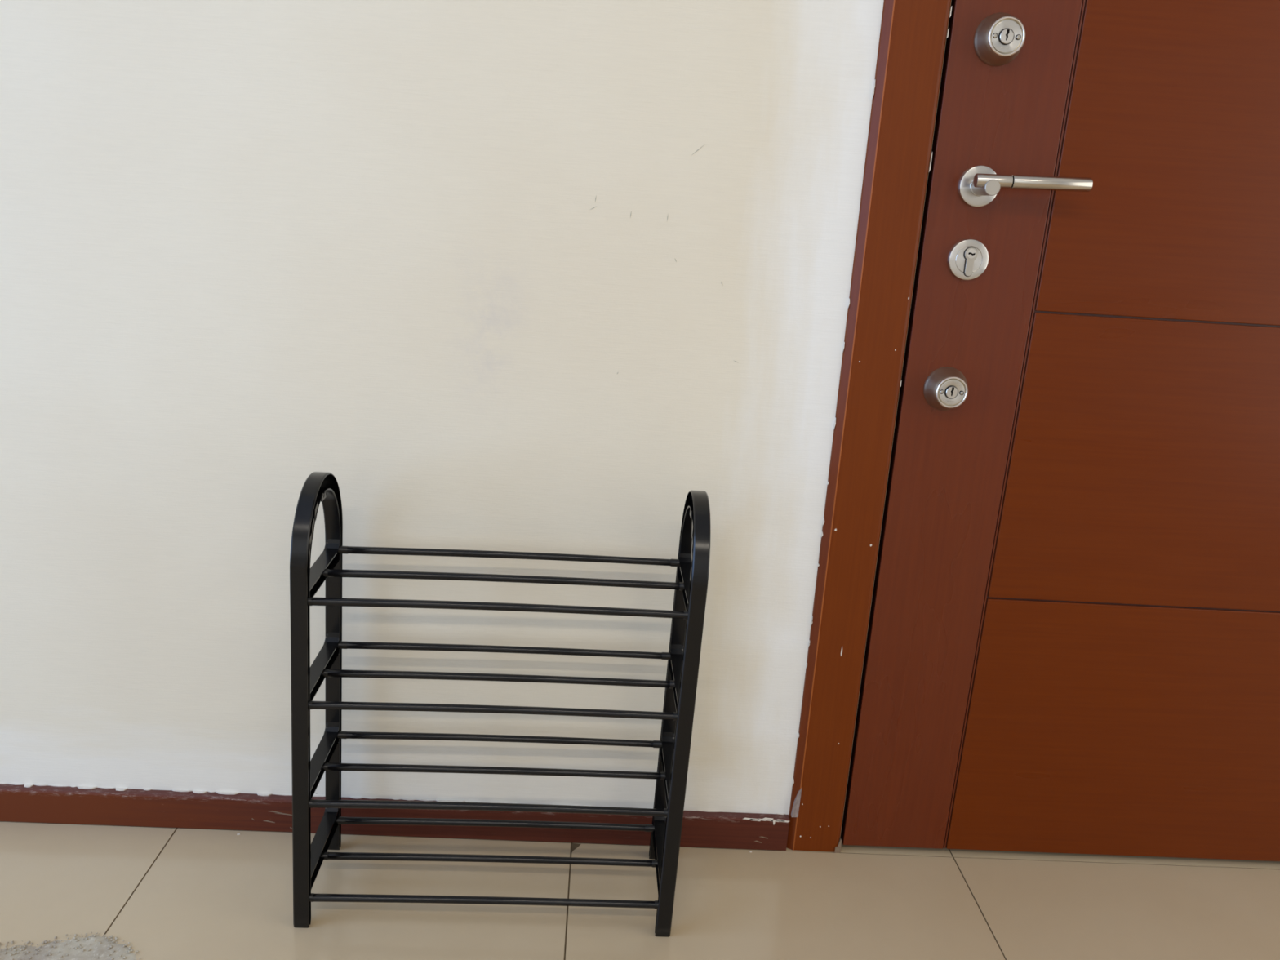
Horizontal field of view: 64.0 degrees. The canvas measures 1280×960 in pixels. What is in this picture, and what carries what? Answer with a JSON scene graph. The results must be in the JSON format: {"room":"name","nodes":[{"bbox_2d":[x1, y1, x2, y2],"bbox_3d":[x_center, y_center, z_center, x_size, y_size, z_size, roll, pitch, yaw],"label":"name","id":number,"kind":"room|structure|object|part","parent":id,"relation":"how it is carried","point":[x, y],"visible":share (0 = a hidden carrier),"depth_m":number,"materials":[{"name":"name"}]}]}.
{"room":"entrance hallway","nodes":[
{"label":"entrance hallway","id":0,"kind":"room"},
{"bbox_2d":[0,0,884,814],"bbox_3d":[-0.026,-0.720,1.310,4.900,2.620,0.140,3,16,-3],"label":"wall","id":1,"kind":"structure","parent":0,"point":[530,276],"depth_m":1.39,"materials":[{"name":"paint"}]},
{"bbox_2d":[0,782,789,850],"bbox_3d":[-1.159,0.475,1.535,2.785,0.059,0.013,3,16,-3],"label":"baseboard","id":2,"kind":"structure","parent":1,"relation":"attached to","point":[19,802],"depth_m":1.56,"materials":[{"name":"brown wood"}]},
{"bbox_2d":[786,0,951,853],"bbox_3d":[0.844,-0.461,1.358,1.099,2.205,0.067,3,16,-3],"label":"trim","id":3,"kind":"structure","parent":1,"relation":"attached to","point":[914,33],"depth_m":1.41,"materials":[{"name":"brown wood"}]},
{"bbox_2d":[840,0,1279,861],"bbox_3d":[0.843,-0.408,1.336,0.920,2.094,0.096,3,16,-3],"label":"door","id":4,"kind":"structure","parent":1,"relation":"in","point":[1073,643],"depth_m":1.44,"materials":[{"name":"paint"}]},
{"bbox_3d":[0.442,-0.383,1.335,0.052,0.052,0.009,3,16,-3],"label":"lever handle","id":5,"kind":"part","parent":4,"relation":"part of","materials":[{"name":"metal"}]},
{"bbox_3d":[0.446,-0.378,1.294,0.046,0.018,0.017,3,16,-3],"label":"lever","id":6,"kind":"part","parent":4,"relation":"part of","materials":[{"name":"metal"}]},
{"bbox_3d":[0.873,0.397,1.574,0.755,0.423,0.004,3,16,-3],"label":"panel","id":7,"kind":"part","parent":4,"relation":"part of","materials":[{"name":"brown wood"}]},
{"bbox_3d":[0.899,-0.008,1.460,0.755,0.414,0.004,3,16,-3],"label":"panel","id":8,"kind":"part","parent":4,"relation":"part of","materials":[{"name":"brown wood"}]},
{"bbox_3d":[0.925,-0.409,1.348,0.755,0.415,0.004,3,16,-3],"label":"panel","id":9,"kind":"part","parent":4,"relation":"part of","materials":[{"name":"brown wood"}]},
{"bbox_2d":[0,821,1279,959],"bbox_3d":[-0.062,1.030,0.009,4.900,0.050,3.590,3,16,-3],"label":"floor","id":10,"kind":"structure","parent":0,"point":[169,893],"depth_m":1.46,"materials":[{"name":"tile"}]},
{"bbox_2d":[0,931,140,959],"bbox_3d":[-0.759,0.601,1.284,0.275,0.004,0.105,3,16,-3],"label":"rug","id":11,"kind":"object","parent":10,"relation":"on","point":[94,947],"visible":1,"depth_m":1.30,"materials":[{"name":"grey fabric"}]},
{"bbox_2d":[289,471,710,937],"bbox_3d":[-0.190,0.296,1.387,0.517,0.606,0.181,3,16,-3],"label":"shoe rack","id":12,"kind":"object","parent":10,"relation":"on","point":[692,562],"visible":1,"depth_m":1.37,"materials":[{"name":"black plastic"}]},
{"bbox_2d":[307,596,312,605],"bbox_3d":[-0.411,0.148,1.254,0.020,0.011,0.011,3,16,-3],"label":"socket","id":13,"kind":"object","parent":12,"relation":"attached to","point":[309,598],"depth_m":1.25,"materials":[{"name":"black plastic"}]},
{"bbox_2d":[307,700,312,709],"bbox_3d":[-0.422,0.284,1.292,0.020,0.011,0.011,3,16,-3],"label":"socket","id":14,"kind":"object","parent":12,"relation":"attached to","point":[309,702],"depth_m":1.29,"materials":[{"name":"black plastic"}]},
{"bbox_2d":[308,799,313,808],"bbox_3d":[-0.434,0.420,1.330,0.020,0.011,0.011,3,16,-3],"label":"socket","id":15,"kind":"object","parent":12,"relation":"attached to","point":[310,801],"depth_m":1.33,"materials":[{"name":"black plastic"}]},
{"bbox_2d":[308,893,314,902],"bbox_3d":[-0.446,0.558,1.369,0.020,0.011,0.011,3,16,-3],"label":"socket","id":16,"kind":"object","parent":12,"relation":"attached to","point":[311,895],"depth_m":1.36,"materials":[{"name":"black plastic"}]},
{"bbox_3d":[-0.432,0.284,1.373,0.032,0.606,0.181,3,16,-3],"label":"frame","id":17,"kind":"part","parent":12,"relation":"part of","materials":[{"name":"black plastic"}]},
{"bbox_2d":[320,669,328,677],"bbox_3d":[-0.425,0.258,1.367,0.020,0.011,0.011,3,16,-3],"label":"socket","id":18,"kind":"object","parent":12,"relation":"attached to","point":[324,672],"depth_m":1.36,"materials":[{"name":"black plastic"}]},
{"bbox_2d":[320,851,328,860],"bbox_3d":[-0.448,0.529,1.442,0.020,0.011,0.011,3,16,-3],"label":"socket","id":19,"kind":"object","parent":12,"relation":"attached to","point":[324,855],"depth_m":1.44,"materials":[{"name":"black plastic"}]},
{"bbox_2d":[320,568,328,577],"bbox_3d":[-0.413,0.120,1.329,0.020,0.011,0.011,3,16,-3],"label":"socket","id":20,"kind":"object","parent":12,"relation":"attached to","point":[325,572],"depth_m":1.32,"materials":[{"name":"black plastic"}]},
{"bbox_2d":[320,762,328,770],"bbox_3d":[-0.437,0.393,1.405,0.020,0.011,0.011,3,16,-3],"label":"socket","id":21,"kind":"object","parent":12,"relation":"attached to","point":[325,766],"depth_m":1.40,"materials":[{"name":"black plastic"}]},
{"bbox_2d":[333,816,346,824],"bbox_3d":[-0.448,0.503,1.515,0.027,0.011,0.011,3,16,-3],"label":"socket","id":22,"kind":"object","parent":12,"relation":"attached to","point":[339,820],"depth_m":1.51,"materials":[{"name":"black plastic"}]},
{"bbox_2d":[336,640,346,648],"bbox_3d":[-0.424,0.232,1.439,0.027,0.011,0.011,3,16,-3],"label":"socket","id":23,"kind":"object","parent":12,"relation":"attached to","point":[340,644],"depth_m":1.43,"materials":[{"name":"black plastic"}]},
{"bbox_2d":[336,731,346,738],"bbox_3d":[-0.436,0.368,1.477,0.027,0.011,0.011,3,16,-3],"label":"socket","id":24,"kind":"object","parent":12,"relation":"attached to","point":[340,735],"depth_m":1.47,"materials":[{"name":"black plastic"}]},
{"bbox_2d":[337,546,347,554],"bbox_3d":[-0.413,0.095,1.401,0.027,0.011,0.011,3,16,-3],"label":"socket","id":25,"kind":"object","parent":12,"relation":"attached to","point":[340,549],"depth_m":1.40,"materials":[{"name":"black plastic"}]},
{"bbox_3d":[-0.208,0.568,1.381,0.467,0.013,0.010,3,16,-3],"label":"rod","id":26,"kind":"part","parent":12,"relation":"part of","materials":[{"name":"black metal"}]},
{"bbox_3d":[-0.196,0.430,1.343,0.467,0.014,0.010,3,16,-3],"label":"rod","id":27,"kind":"part","parent":12,"relation":"part of","materials":[{"name":"black metal"}]},
{"bbox_3d":[-0.211,0.540,1.455,0.467,0.013,0.010,3,16,-3],"label":"rod","id":28,"kind":"part","parent":12,"relation":"part of","materials":[{"name":"black metal"}]},
{"bbox_3d":[-0.185,0.294,1.305,0.467,0.014,0.010,3,16,-3],"label":"rod","id":29,"kind":"part","parent":12,"relation":"part of","materials":[{"name":"black metal"}]},
{"bbox_3d":[-0.199,0.403,1.417,0.467,0.013,0.010,3,16,-3],"label":"rod","id":30,"kind":"part","parent":12,"relation":"part of","materials":[{"name":"black metal"}]},
{"bbox_3d":[-0.213,0.513,1.527,0.467,0.014,0.010,3,16,-3],"label":"rod","id":31,"kind":"part","parent":12,"relation":"part of","materials":[{"name":"black metal"}]},
{"bbox_3d":[-0.173,0.159,1.267,0.467,0.014,0.010,3,16,-3],"label":"rod","id":32,"kind":"part","parent":12,"relation":"part of","materials":[{"name":"black metal"}]},
{"bbox_3d":[-0.187,0.268,1.380,0.467,0.014,0.010,3,16,-3],"label":"rod","id":33,"kind":"part","parent":12,"relation":"part of","materials":[{"name":"black metal"}]},
{"bbox_3d":[-0.202,0.378,1.490,0.467,0.014,0.010,3,16,-3],"label":"rod","id":34,"kind":"part","parent":12,"relation":"part of","materials":[{"name":"black metal"}]},
{"bbox_3d":[-0.176,0.130,1.341,0.467,0.014,0.010,3,16,-3],"label":"rod","id":35,"kind":"part","parent":12,"relation":"part of","materials":[{"name":"black metal"}]},
{"bbox_3d":[-0.190,0.242,1.452,0.467,0.014,0.010,3,16,-3],"label":"rod","id":36,"kind":"part","parent":12,"relation":"part of","materials":[{"name":"black metal"}]},
{"bbox_3d":[-0.178,0.105,1.414,0.467,0.014,0.010,3,16,-3],"label":"rod","id":37,"kind":"part","parent":12,"relation":"part of","materials":[{"name":"black metal"}]},
{"bbox_2d":[644,824,654,831],"bbox_3d":[0.021,0.524,1.540,0.027,0.011,0.011,3,16,-3],"label":"socket","id":38,"kind":"object","parent":12,"relation":"attached to","point":[648,828],"depth_m":1.54,"materials":[{"name":"black plastic"}]},
{"bbox_2d":[652,859,657,867],"bbox_3d":[0.027,0.550,1.468,0.020,0.011,0.011,3,16,-3],"label":"socket","id":39,"kind":"object","parent":12,"relation":"attached to","point":[655,864],"depth_m":1.46,"materials":[{"name":"black plastic"}]},
{"bbox_2d":[654,900,658,909],"bbox_3d":[0.030,0.579,1.394,0.020,0.011,0.011,3,16,-3],"label":"socket","id":40,"kind":"object","parent":12,"relation":"attached to","point":[656,902],"depth_m":1.39,"materials":[{"name":"black plastic"}]},
{"bbox_2d":[653,740,662,748],"bbox_3d":[0.033,0.388,1.502,0.027,0.011,0.011,3,16,-3],"label":"socket","id":41,"kind":"object","parent":12,"relation":"attached to","point":[656,744],"depth_m":1.50,"materials":[{"name":"black plastic"}]},
{"bbox_2d":[660,772,666,780],"bbox_3d":[0.039,0.414,1.430,0.020,0.011,0.011,3,16,-3],"label":"socket","id":42,"kind":"object","parent":12,"relation":"attached to","point":[663,775],"depth_m":1.43,"materials":[{"name":"black plastic"}]},
{"bbox_2d":[663,808,667,817],"bbox_3d":[0.041,0.441,1.356,0.020,0.011,0.011,3,16,-3],"label":"socket","id":43,"kind":"object","parent":12,"relation":"attached to","point":[665,811],"depth_m":1.35,"materials":[{"name":"black plastic"}]},
{"bbox_2d":[661,652,671,660],"bbox_3d":[0.044,0.252,1.464,0.027,0.011,0.011,3,16,-3],"label":"socket","id":44,"kind":"object","parent":12,"relation":"attached to","point":[664,655],"depth_m":1.46,"materials":[{"name":"black plastic"}]},
{"bbox_2d":[669,680,675,688],"bbox_3d":[0.050,0.278,1.393,0.020,0.011,0.011,3,16,-3],"label":"socket","id":45,"kind":"object","parent":12,"relation":"attached to","point":[672,683],"depth_m":1.39,"materials":[{"name":"black plastic"}]},
{"bbox_2d":[670,558,679,566],"bbox_3d":[0.056,0.116,1.426,0.027,0.011,0.011,3,16,-3],"label":"socket","id":46,"kind":"object","parent":12,"relation":"attached to","point":[673,562],"depth_m":1.42,"materials":[{"name":"black plastic"}]},
{"bbox_2d":[673,711,677,720],"bbox_3d":[0.053,0.304,1.318,0.020,0.011,0.011,3,16,-3],"label":"socket","id":47,"kind":"object","parent":12,"relation":"attached to","point":[675,714],"depth_m":1.31,"materials":[{"name":"black plastic"}]},
{"bbox_3d":[0.052,0.308,1.400,0.032,0.606,0.181,3,16,-3],"label":"frame","id":48,"kind":"part","parent":12,"relation":"part of","materials":[{"name":"black plastic"}]},
{"bbox_2d":[679,582,684,590],"bbox_3d":[0.062,0.141,1.354,0.020,0.011,0.011,3,16,-3],"label":"socket","id":49,"kind":"object","parent":12,"relation":"attached to","point":[682,584],"depth_m":1.35,"materials":[{"name":"black plastic"}]},
{"bbox_2d":[684,610,688,619],"bbox_3d":[0.065,0.169,1.280,0.020,0.011,0.011,3,16,-3],"label":"socket","id":50,"kind":"object","parent":12,"relation":"attached to","point":[686,612],"depth_m":1.27,"materials":[{"name":"black plastic"}]}
]}

